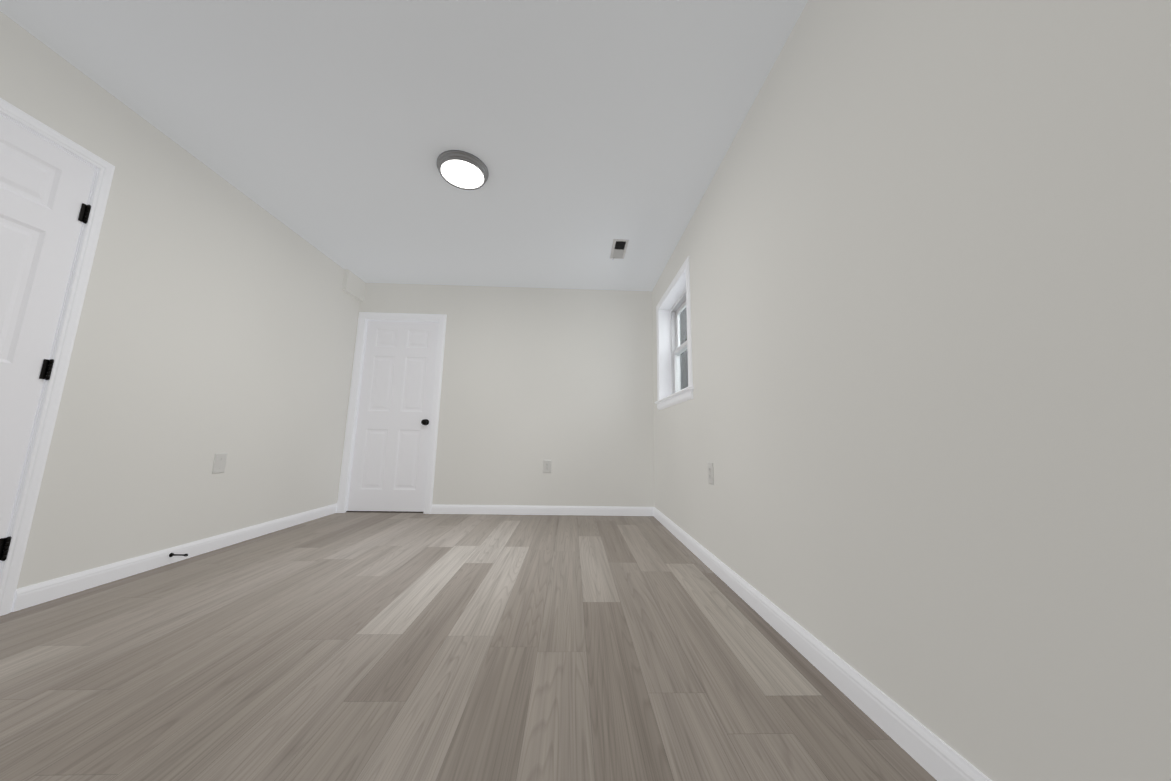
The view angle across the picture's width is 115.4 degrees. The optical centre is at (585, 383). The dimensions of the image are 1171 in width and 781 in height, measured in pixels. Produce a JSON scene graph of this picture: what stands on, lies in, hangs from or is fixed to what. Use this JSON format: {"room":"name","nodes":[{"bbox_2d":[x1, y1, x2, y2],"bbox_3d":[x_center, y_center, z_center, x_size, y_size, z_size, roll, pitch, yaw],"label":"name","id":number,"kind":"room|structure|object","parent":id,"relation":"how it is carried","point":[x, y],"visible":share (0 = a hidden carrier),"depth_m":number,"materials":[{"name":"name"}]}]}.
{"room":"empty bedroom","nodes":[
{"label":"empty bedroom","id":0,"kind":"room"},
{"bbox_2d":[0,11,359,588],"bbox_3d":[-2.470,-0.154,1.659,0.120,2.640,4.737,1,-9,-2],"label":"wall","id":1,"kind":"structure","parent":0,"point":[219,314],"depth_m":2.18,"materials":[{"name":"paint"}]},
{"bbox_2d":[0,115,94,560],"bbox_3d":[-2.384,-0.113,1.265,0.103,2.018,0.828,1,-9,-2],"label":"entry door","id":2,"kind":"structure","parent":1,"relation":"in","point":[45,188],"depth_m":1.60,"materials":[{"name":"paint"}]},
{"bbox_2d":[0,98,114,615],"bbox_3d":[-2.450,-0.141,1.258,0.135,2.093,0.936,1,-9,-2],"label":"door frame","id":3,"kind":"structure","parent":1,"relation":"attached to","point":[27,501],"depth_m":1.66,"materials":[{"name":"paint"}]},
{"bbox_2d":[11,503,336,611],"bbox_3d":[-2.421,0.911,1.498,0.014,0.088,4.497,1,-9,-2],"label":"baseboard","id":4,"kind":"structure","parent":1,"relation":"attached to","point":[36,594],"depth_m":2.03,"materials":[{"name":"paint"}]},
{"bbox_2d":[169,553,187,556],"bbox_3d":[-2.393,1.010,2.179,0.092,0.024,0.024,1,-9,-2],"label":"door stop","id":5,"kind":"object","parent":4,"relation":"attached to","point":[171,554],"visible":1,"depth_m":2.17,"materials":[{"name":"black metal"}]},
{"bbox_2d":[212,453,226,473],"bbox_3d":[-2.449,0.534,2.478,0.008,0.132,0.086,1,-9,-2],"label":"outlet","id":6,"kind":"object","parent":1,"relation":"attached to","point":[219,463],"visible":1,"depth_m":2.47,"materials":[{"name":"white plastic"}]},
{"bbox_2d":[342,269,365,301],"bbox_3d":[-2.444,-1.031,3.911,0.042,0.220,0.317,1,-9,-2],"label":"wall","id":7,"kind":"structure","parent":0,"point":[353,285],"depth_m":3.86,"materials":[{"name":"paint"}]},
{"bbox_2d":[0,0,807,290],"bbox_3d":[-0.717,-1.470,1.925,3.584,0.100,4.737,1,-9,-2],"label":"ceiling","id":8,"kind":"structure","parent":0,"point":[586,132],"depth_m":1.92,"materials":[{"name":"paint"}]},
{"bbox_2d":[437,150,488,189],"bbox_3d":[-0.774,-1.333,2.336,0.312,0.047,0.312,1,-9,-2],"label":"flush-mount ceiling light","id":9,"kind":"object","parent":8,"relation":"attached to","point":[463,170],"visible":1,"depth_m":2.29,"materials":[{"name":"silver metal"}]},
{"bbox_2d":[610,239,628,258],"bbox_3d":[0.298,-1.178,3.285,0.135,0.027,0.335,1,-9,-2],"label":"ceiling vent","id":10,"kind":"object","parent":8,"relation":"in","point":[619,248],"visible":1,"depth_m":3.27,"materials":[{"name":"white metal"}]},
{"bbox_2d":[0,512,936,780],"bbox_3d":[-0.759,1.040,1.538,3.584,0.100,4.737,1,-9,-2],"label":"floor","id":11,"kind":"structure","parent":0,"point":[362,646],"depth_m":1.22,"materials":[{"name":"brown wood"}]},
{"bbox_2d":[337,283,653,506],"bbox_3d":[-0.823,0.234,3.997,3.584,2.640,0.120,1,-9,-2],"label":"wall","id":12,"kind":"structure","parent":0,"point":[534,378],"depth_m":3.97,"materials":[{"name":"paint"}]},
{"bbox_2d":[336,312,446,513],"bbox_3d":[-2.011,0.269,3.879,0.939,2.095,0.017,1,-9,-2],"label":"door frame","id":13,"kind":"structure","parent":12,"relation":"attached to","point":[364,316],"depth_m":3.89,"materials":[{"name":"paint"}]},
{"bbox_2d":[347,321,438,511],"bbox_3d":[-2.012,0.307,3.895,0.773,2.000,0.103,1,-9,-2],"label":"closet door","id":14,"kind":"structure","parent":12,"relation":"in","point":[390,457],"depth_m":3.90,"materials":[{"name":"paint"}]},
{"bbox_2d":[431,505,653,515],"bbox_3d":[-0.423,1.296,3.781,2.273,0.088,0.014,1,-9,-2],"label":"baseboard","id":15,"kind":"structure","parent":12,"relation":"attached to","point":[542,510],"depth_m":3.77,"materials":[{"name":"paint"}]},
{"bbox_2d":[543,460,551,472],"bbox_3d":[-0.399,0.863,3.851,0.086,0.132,0.009,1,-9,-2],"label":"outlet","id":16,"kind":"object","parent":12,"relation":"attached to","point":[546,466],"visible":1,"depth_m":3.85,"materials":[{"name":"white plastic"}]},
{"bbox_2d":[652,0,1170,780],"bbox_3d":[0.933,-0.177,1.787,0.240,2.440,4.737,1,-9,-2],"label":"wall","id":17,"kind":"structure","parent":0,"point":[922,420],"depth_m":0.83,"materials":[{"name":"paint"}]},
{"bbox_2d":[659,272,685,399],"bbox_3d":[0.825,-0.366,3.282,0.115,0.955,0.943,1,-9,-2],"label":"liner","id":18,"kind":"object","parent":17,"relation":"in","point":[677,292],"visible":0.36,"depth_m":3.71,"materials":[{"name":"paint"}]},
{"bbox_2d":[656,257,692,409],"bbox_3d":[0.759,-0.354,3.278,0.017,1.095,1.055,1,-9,-2],"label":"window frame","id":19,"kind":"structure","parent":17,"relation":"in","point":[684,268],"depth_m":2.93,"materials":[{"name":"paint"}]},
{"bbox_2d":[655,386,693,403],"bbox_3d":[0.802,0.115,3.207,0.164,0.020,1.093,1,-9,-2],"label":"stool","id":20,"kind":"object","parent":17,"relation":"attached to","point":[677,393],"visible":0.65,"depth_m":2.98,"materials":[{"name":"paint"}]},
{"bbox_2d":[670,290,687,393],"bbox_3d":[0.995,-0.353,3.286,0.225,1.055,1.043,1,-9,-2],"label":"window unit","id":21,"kind":"structure","parent":17,"relation":"in","point":[679,350],"depth_m":3.69,"materials":[{"name":"white plastic"}]},
{"bbox_2d":[708,462,713,484],"bbox_3d":[0.775,0.556,2.296,0.009,0.132,0.086,1,-9,-2],"label":"outlet","id":22,"kind":"object","parent":17,"relation":"attached to","point":[710,473],"visible":1,"depth_m":2.28,"materials":[{"name":"white plastic"}]},
{"bbox_2d":[653,507,990,780],"bbox_3d":[0.786,0.982,1.604,0.014,0.088,4.497,1,-9,-2],"label":"baseboard","id":23,"kind":"structure","parent":17,"relation":"attached to","point":[931,753],"depth_m":1.10,"materials":[{"name":"paint"}]}
]}

